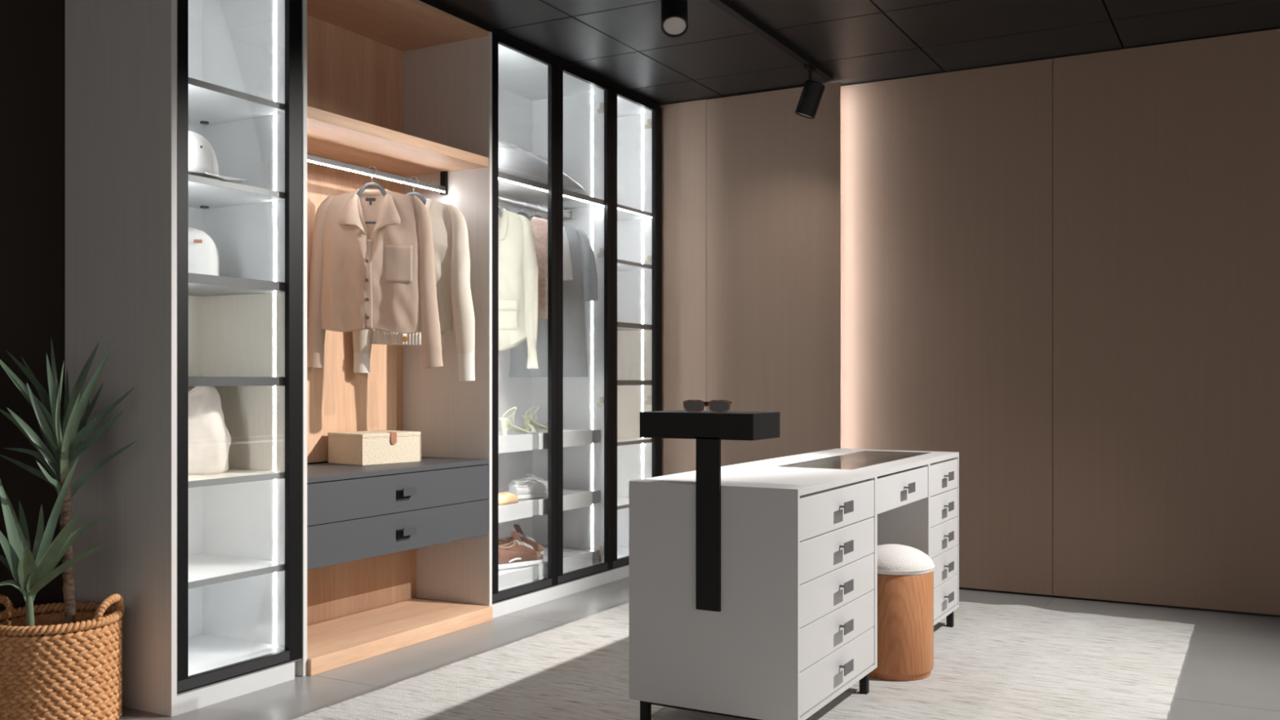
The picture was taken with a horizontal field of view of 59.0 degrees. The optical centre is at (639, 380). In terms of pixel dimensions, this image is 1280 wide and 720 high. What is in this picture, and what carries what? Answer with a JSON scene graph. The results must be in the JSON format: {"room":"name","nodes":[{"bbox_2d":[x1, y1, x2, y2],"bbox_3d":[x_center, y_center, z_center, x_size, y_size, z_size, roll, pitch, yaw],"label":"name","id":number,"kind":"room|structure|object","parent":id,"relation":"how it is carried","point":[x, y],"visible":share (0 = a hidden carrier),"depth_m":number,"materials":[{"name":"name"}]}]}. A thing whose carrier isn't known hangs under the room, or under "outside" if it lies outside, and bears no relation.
{"room":"walk-in closet","nodes":[
{"label":"walk-in closet","id":0,"kind":"room"},
{"bbox_2d":[0,0,328,622],"bbox_3d":[-2.407,-0.265,3.350,0.202,2.690,8.600,0,0,29],"label":"wall","id":1,"kind":"structure","parent":0,"point":[33,32],"depth_m":3.79,"materials":[{"name":"black paint"}]},
{"bbox_2d":[117,576,1279,719],"bbox_3d":[0.544,1.110,1.714,6.950,0.060,8.600,0,0,29],"label":"floor","id":2,"kind":"structure","parent":0,"point":[1230,670],"depth_m":4.40,"materials":[{"name":"grey concrete"}]},
{"bbox_2d":[0,593,124,719],"bbox_3d":[-1.859,0.880,3.586,0.406,0.408,0.406,0,0,44],"label":"woven basket","id":3,"kind":"object","parent":2,"relation":"on","point":[51,668],"visible":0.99,"depth_m":3.44,"materials":[{"name":"wicker"}]},
{"bbox_2d":[0,339,138,626],"bbox_3d":[-1.853,0.320,3.571,0.506,0.925,0.311,0,0,0],"label":"yucca plant","id":4,"kind":"object","parent":3,"relation":"in","point":[31,572],"visible":1,"depth_m":3.57,"materials":[{"name":"green plant"}]},
{"bbox_2d":[65,0,302,716],"bbox_3d":[-1.596,-0.252,4.009,0.572,2.664,0.563,0,0,29],"label":"tall cabinet","id":5,"kind":"object","parent":2,"relation":"on","point":[206,570],"depth_m":3.86,"materials":[{"name":"white laminate"}]},
{"bbox_2d":[188,226,218,275],"bbox_3d":[-1.605,-0.451,4.030,0.199,0.190,0.156,0,0,-9],"label":"pouch","id":6,"kind":"object","parent":5,"relation":"on","point":[203,258],"visible":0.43,"depth_m":3.98,"materials":[{"name":"white fabric"}]},
{"bbox_2d":[188,386,231,475],"bbox_3d":[-1.618,0.164,4.053,0.279,0.337,0.208,0,0,-9],"label":"bag","id":7,"kind":"object","parent":5,"relation":"on","point":[209,437],"visible":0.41,"depth_m":4.01,"materials":[{"name":"leather"}]},
{"bbox_2d":[188,468,284,480],"bbox_3d":[-1.604,0.342,4.015,0.471,0.020,0.520,0,0,29],"label":"shelf","id":8,"kind":"object","parent":5,"relation":"attached to","point":[231,474],"depth_m":4.01,"materials":[{"name":"grey metal"}]},
{"bbox_2d":[188,553,284,582],"bbox_3d":[-1.604,0.675,4.015,0.471,0.020,0.520,0,0,29],"label":"shelf","id":9,"kind":"object","parent":5,"relation":"attached to","point":[202,567],"depth_m":4.07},
{"bbox_2d":[188,282,284,296],"bbox_3d":[-1.604,-0.340,4.015,0.471,0.030,0.520,0,0,29],"label":"shelf","id":10,"kind":"object","parent":5,"relation":"attached to","point":[195,289],"depth_m":4.06,"materials":[{"name":"grey"}]},
{"bbox_2d":[188,181,284,208],"bbox_3d":[-1.604,-0.670,4.015,0.471,0.020,0.520,0,0,29],"label":"shelf","id":11,"kind":"object","parent":5,"relation":"attached to","point":[202,194],"depth_m":4.07,"materials":[{"name":"white glass"}]},
{"bbox_2d":[188,84,284,125],"bbox_3d":[-1.604,-0.990,4.015,0.471,0.020,0.520,0,0,29],"label":"shelf","id":12,"kind":"object","parent":5,"relation":"attached to","point":[209,104],"depth_m":4.07,"materials":[{"name":"white glass"}]},
{"bbox_2d":[295,0,492,676],"bbox_3d":[-1.178,-0.250,4.759,0.575,2.660,1.150,0,0,29],"label":"wardrobe","id":13,"kind":"object","parent":2,"relation":"on","point":[397,556],"visible":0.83,"depth_m":5.02,"materials":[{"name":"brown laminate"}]},
{"bbox_2d":[356,165,386,223],"bbox_3d":[-1.136,-0.788,4.795,0.420,0.245,0.012,0,0,2],"label":"clothes hanger","id":14,"kind":"object","parent":13,"relation":"hanging from","point":[371,184],"visible":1,"depth_m":4.79,"materials":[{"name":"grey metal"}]},
{"bbox_2d":[306,188,443,368],"bbox_3d":[-1.126,-0.434,4.792,0.590,0.763,0.131,0,0,2],"label":"shirt","id":15,"kind":"object","parent":14,"relation":"hanging from","point":[380,275],"visible":0.99,"depth_m":4.76,"materials":[{"name":"beige fabric"}]},
{"bbox_2d":[327,430,421,465],"bbox_3d":[-1.156,0.288,4.934,0.253,0.134,0.311,0,0,40],"label":"storage box","id":16,"kind":"object","parent":13,"relation":"on","point":[375,446],"visible":1,"depth_m":4.84,"materials":[{"name":"leather"}]},
{"bbox_2d":[306,106,488,176],"bbox_3d":[-1.171,-0.988,4.755,0.500,0.042,1.110,0,0,29],"label":"shelf","id":17,"kind":"object","parent":13,"relation":"attached to","point":[330,135],"depth_m":4.77,"materials":[{"name":"brown wood"}]},
{"bbox_2d":[306,457,488,483],"bbox_3d":[-1.171,0.366,4.755,0.502,0.020,1.108,0,0,29],"label":"countertop","id":18,"kind":"structure","parent":13,"relation":"on","point":[321,472],"depth_m":4.66,"materials":[{"name":"grey stone"}]},
{"bbox_2d":[352,198,475,381],"bbox_3d":[-1.006,-0.403,5.026,0.560,0.810,0.153,0,0,7],"label":"sweater","id":19,"kind":"object","parent":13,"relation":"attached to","point":[449,226],"visible":0.4,"depth_m":4.98,"materials":[{"name":"white fabric"}]},
{"bbox_2d":[405,176,426,204],"bbox_3d":[-1.006,-0.785,5.028,0.420,0.245,0.012,0,0,2],"label":"clothes hanger","id":20,"kind":"object","parent":13,"relation":"hanging from","point":[420,196],"visible":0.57,"depth_m":5.02,"materials":[{"name":"grey plastic"}]},
{"bbox_2d":[491,31,612,617],"bbox_3d":[-0.649,-0.252,5.743,0.546,2.664,1.082,0,0,29],"label":"wardrobe","id":21,"kind":"object","parent":2,"relation":"on","point":[548,108],"visible":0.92,"depth_m":6.06,"materials":[{"name":"white laminate"}]},
{"bbox_2d":[498,208,502,217],"bbox_3d":[-0.728,-0.818,5.544,0.363,0.217,0.012,0,0,14],"label":"clothes hanger","id":22,"kind":"object","parent":21,"relation":"hanging from","point":[500,211],"visible":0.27,"depth_m":5.53,"materials":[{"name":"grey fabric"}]},
{"bbox_2d":[498,208,538,368],"bbox_3d":[-0.729,-0.453,5.541,0.492,0.786,0.142,0,0,14],"label":"sweater","id":23,"kind":"object","parent":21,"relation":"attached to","point":[517,260],"visible":0.41,"depth_m":5.48,"materials":[{"name":"white fabric"}]},
{"bbox_2d":[515,199,530,221],"bbox_3d":[-0.607,-0.818,5.764,0.318,0.217,0.012,0,0,14],"label":"clothes hanger","id":24,"kind":"object","parent":21,"relation":"hanging from","point":[522,213],"visible":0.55,"depth_m":5.76,"materials":[{"name":"grey plastic"}]},
{"bbox_2d":[529,202,542,218],"bbox_3d":[-0.543,-0.818,5.878,0.271,0.216,0.012,0,0,14],"label":"clothes hanger","id":25,"kind":"object","parent":21,"relation":"hanging from","point":[535,215],"visible":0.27,"depth_m":5.87,"materials":[{"name":"grey plastic"}]},
{"bbox_2d":[530,216,547,319],"bbox_3d":[-0.606,-0.572,5.764,0.357,0.524,0.123,0,0,14],"label":"vest","id":26,"kind":"object","parent":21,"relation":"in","point":[539,225],"visible":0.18,"depth_m":5.71,"materials":[{"name":"beige fabric"}]},
{"bbox_2d":[563,226,573,280],"bbox_3d":[-0.518,-0.620,5.869,0.354,0.429,0.115,0,0,14],"label":"blouse","id":27,"kind":"object","parent":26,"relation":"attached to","point":[567,268],"visible":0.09,"depth_m":5.81,"materials":[{"name":"white fabric"}]},
{"bbox_2d":[498,139,584,192],"bbox_3d":[-0.661,-1.085,5.738,0.387,0.238,0.907,0,0,31],"label":"bedding","id":28,"kind":"object","parent":21,"relation":"on","point":[515,160],"visible":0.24,"depth_m":5.58,"materials":[{"name":"white fabric"}]},
{"bbox_2d":[498,544,600,591],"bbox_3d":[-0.646,0.936,5.742,0.438,0.088,1.044,0,0,29],"label":"tray","id":29,"kind":"object","parent":21,"relation":"on","point":[574,558],"visible":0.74,"depth_m":5.62,"materials":[{"name":"white metal"}]},
{"bbox_2d":[498,531,543,569],"bbox_3d":[-0.599,0.822,5.546,0.298,0.172,0.110,0,0,-43],"label":"sneaker","id":30,"kind":"object","parent":29,"relation":"on","point":[516,553],"visible":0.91,"depth_m":5.50,"materials":[{"name":"brown leather"}]},
{"bbox_2d":[498,524,544,555],"bbox_3d":[-0.617,0.822,5.813,0.298,0.172,0.110,0,0,-43],"label":"sneaker","id":31,"kind":"object","parent":29,"relation":"on","point":[529,540],"visible":0.39,"depth_m":5.79,"materials":[{"name":"brown leather"}]},
{"bbox_2d":[498,425,600,453],"bbox_3d":[-0.646,0.292,5.742,0.438,0.092,1.044,0,0,29],"label":"tray","id":32,"kind":"object","parent":21,"relation":"attached to","point":[514,441],"visible":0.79,"depth_m":5.62,"materials":[{"name":"white metal"}]},
{"bbox_2d":[499,407,537,435],"bbox_3d":[-0.592,0.195,5.563,0.072,0.134,0.225,0,0,39],"label":"sandal","id":33,"kind":"object","parent":32,"relation":"on","point":[505,423],"visible":1,"depth_m":5.51,"materials":[{"name":"beige leather"}]},
{"bbox_2d":[522,405,547,431],"bbox_3d":[-0.520,0.195,5.951,0.072,0.134,0.225,0,0,41],"label":"sandal","id":34,"kind":"object","parent":32,"relation":"on","point":[527,420],"visible":0.7,"depth_m":5.89,"materials":[{"name":"beige leather"}]},
{"bbox_2d":[498,429,575,435],"bbox_3d":[-0.673,0.269,5.698,0.418,0.010,0.941,0,0,29],"label":"tray","id":35,"kind":"object","parent":32,"relation":"on","point":[509,432],"depth_m":5.77,"materials":[{"name":"white metal"}]},
{"bbox_2d":[498,487,600,522],"bbox_3d":[-0.646,0.617,5.742,0.438,0.090,1.044,0,0,29],"label":"tray","id":36,"kind":"object","parent":21,"relation":"attached to","point":[573,499],"visible":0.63,"depth_m":5.61,"materials":[{"name":"white metal"}]},
{"bbox_2d":[498,491,518,506],"bbox_3d":[-0.661,0.559,5.378,0.082,0.060,0.241,0,0,34],"label":"shoe","id":37,"kind":"object","parent":36,"relation":"on","point":[504,498],"visible":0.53,"depth_m":5.37,"materials":[{"name":"beige fabric"}]},
{"bbox_2d":[508,473,547,493],"bbox_3d":[-0.571,0.537,5.958,0.110,0.102,0.283,0,0,41],"label":"sneaker","id":38,"kind":"object","parent":36,"relation":"on","point":[530,475],"visible":0.3,"depth_m":5.93,"materials":[{"name":"grey leather"}]},
{"bbox_2d":[509,477,547,499],"bbox_3d":[-0.540,0.537,5.704,0.110,0.102,0.283,0,0,41],"label":"sneaker","id":39,"kind":"object","parent":36,"relation":"on","point":[531,489],"visible":0.89,"depth_m":5.64,"materials":[{"name":"grey leather"}]},
{"bbox_2d":[498,179,600,212],"bbox_3d":[-0.645,-0.953,5.741,0.475,0.026,1.048,0,0,29],"label":"shelf","id":40,"kind":"object","parent":21,"relation":"attached to","point":[531,192],"depth_m":5.80,"materials":[{"name":"white glass"}]},
{"bbox_2d":[612,86,661,581],"bbox_3d":[-0.249,-0.252,6.465,0.546,2.664,0.566,0,0,29],"label":"tall cabinet","id":41,"kind":"object","parent":2,"relation":"on","point":[636,122],"visible":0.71,"depth_m":6.62,"materials":[{"name":"white laminate"}]},
{"bbox_2d":[617,497,629,506],"bbox_3d":[-0.248,0.696,6.462,0.471,0.018,0.532,0,0,29],"label":"shelf","id":42,"kind":"object","parent":41,"relation":"attached to","point":[621,501],"depth_m":6.44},
{"bbox_2d":[617,327,647,330],"bbox_3d":[-0.248,-0.309,6.462,0.471,0.026,0.532,0,0,29],"label":"shelf","id":43,"kind":"object","parent":41,"relation":"attached to","point":[618,328],"depth_m":6.50,"materials":[{"name":"grey"}]},
{"bbox_2d":[617,208,649,220],"bbox_3d":[-0.248,-0.958,6.462,0.471,0.018,0.532,0,0,29],"label":"shelf","id":44,"kind":"object","parent":41,"relation":"attached to","point":[622,214],"depth_m":6.48,"materials":[{"name":"white glass"}]},
{"bbox_2d":[617,262,651,271],"bbox_3d":[-0.248,-0.656,6.462,0.471,0.018,0.532,0,0,29],"label":"shelf","id":45,"kind":"object","parent":41,"relation":"attached to","point":[621,267],"depth_m":6.50,"materials":[{"name":"glass"}]},
{"bbox_2d":[617,437,652,442],"bbox_3d":[-0.248,0.346,6.462,0.471,0.018,0.532,0,0,29],"label":"shelf","id":46,"kind":"object","parent":41,"relation":"attached to","point":[619,439],"depth_m":6.49,"materials":[{"name":"grey metal"}]},
{"bbox_2d":[292,601,1195,719],"bbox_3d":[0.461,1.069,3.901,2.420,0.022,3.847,0,0,29],"label":"woven rug","id":47,"kind":"object","parent":2,"relation":"on","point":[995,662],"visible":0.52,"depth_m":4.05,"materials":[{"name":"fabric"}]},
{"bbox_2d":[629,410,959,719],"bbox_3d":[0.690,0.583,4.225,0.586,0.973,1.953,0,0,29],"label":"table","id":48,"kind":"object","parent":47,"relation":"on","point":[753,585],"visible":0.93,"depth_m":3.44,"materials":[{"name":"white paint"}]},
{"bbox_2d":[683,400,732,412],"bbox_3d":[0.208,0.076,3.467,0.156,0.037,0.031,0,0,21],"label":"sunglasses","id":49,"kind":"object","parent":48,"relation":"on","point":[716,406],"visible":1,"depth_m":3.45,"materials":[{"name":"black"}]},
{"bbox_2d":[640,410,779,440],"bbox_3d":[0.215,0.136,3.490,0.380,0.079,0.208,0,0,29],"label":"display shelf","id":50,"kind":"object","parent":48,"relation":"attached to","point":[704,425],"depth_m":3.40,"materials":[{"name":"black metal"}]},
{"bbox_2d":[869,543,934,680],"bbox_3d":[0.933,0.835,4.160,0.291,0.466,0.291,0,0,29],"label":"stool","id":51,"kind":"object","parent":47,"relation":"on","point":[905,574],"visible":0.71,"depth_m":4.03,"materials":[{"name":"brown wood"}]},
{"bbox_2d":[877,543,933,575],"bbox_3d":[0.933,0.647,4.160,0.287,0.090,0.287,0,0,29],"label":"cushion","id":52,"kind":"object","parent":51,"relation":"on","point":[893,559],"depth_m":4.05,"materials":[{"name":"white fabric"}]},
{"bbox_2d":[431,0,1279,105],"bbox_3d":[0.544,-1.650,1.714,6.950,0.080,8.600,0,0,29],"label":"ceiling","id":53,"kind":"structure","parent":0,"point":[624,43],"depth_m":5.24,"materials":[{"name":"black"}]},
{"bbox_2d":[708,0,833,79],"bbox_3d":[-0.075,-1.595,4.013,0.038,0.030,4.420,0,0,29],"label":"ceiling track","id":54,"kind":"object","parent":53,"relation":"attached to","point":[726,6],"visible":1,"depth_m":5.21,"materials":[{"name":"black metal"}]},
{"bbox_2d":[661,0,688,37],"bbox_3d":[0.133,-1.455,4.387,0.104,0.250,0.175,0,0,0],"label":"track spotlight","id":55,"kind":"object","parent":54,"relation":"attached to","point":[674,13],"visible":1,"depth_m":4.34,"materials":[{"name":"black metal"}]},
{"bbox_2d":[795,63,825,119],"bbox_3d":[0.855,-1.449,5.692,0.152,0.262,0.112,0,0,29],"label":"track spotlight","id":56,"kind":"object","parent":54,"relation":"attached to","point":[807,106],"visible":1,"depth_m":5.65,"materials":[{"name":"black metal"}]},
{"bbox_2d":[659,28,1279,617],"bbox_3d":[2.631,-0.265,5.324,6.800,2.690,0.222,0,0,29],"label":"wall","id":57,"kind":"structure","parent":0,"point":[1060,276],"depth_m":5.69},
{"bbox_2d":[418,0,659,106],"bbox_3d":[-0.914,-1.595,5.232,0.488,0.028,3.364,0,0,29],"label":"trim","id":58,"kind":"structure","parent":57,"relation":"attached to","point":[430,2],"depth_m":5.37,"materials":[{"name":"black metal"}]},
{"label":"clothes hanger","id":59,"kind":"object","parent":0,"visible":0},
{"bbox_2d":[509,223,598,377],"bbox_3d":[-0.483,-0.425,5.982,0.547,0.810,0.117,0,0,14],"label":"long tee","id":60,"kind":"object","parent":59,"relation":"hanging from","point":[583,287],"visible":0.4,"depth_m":5.92,"materials":[{"name":"grey fabric"}]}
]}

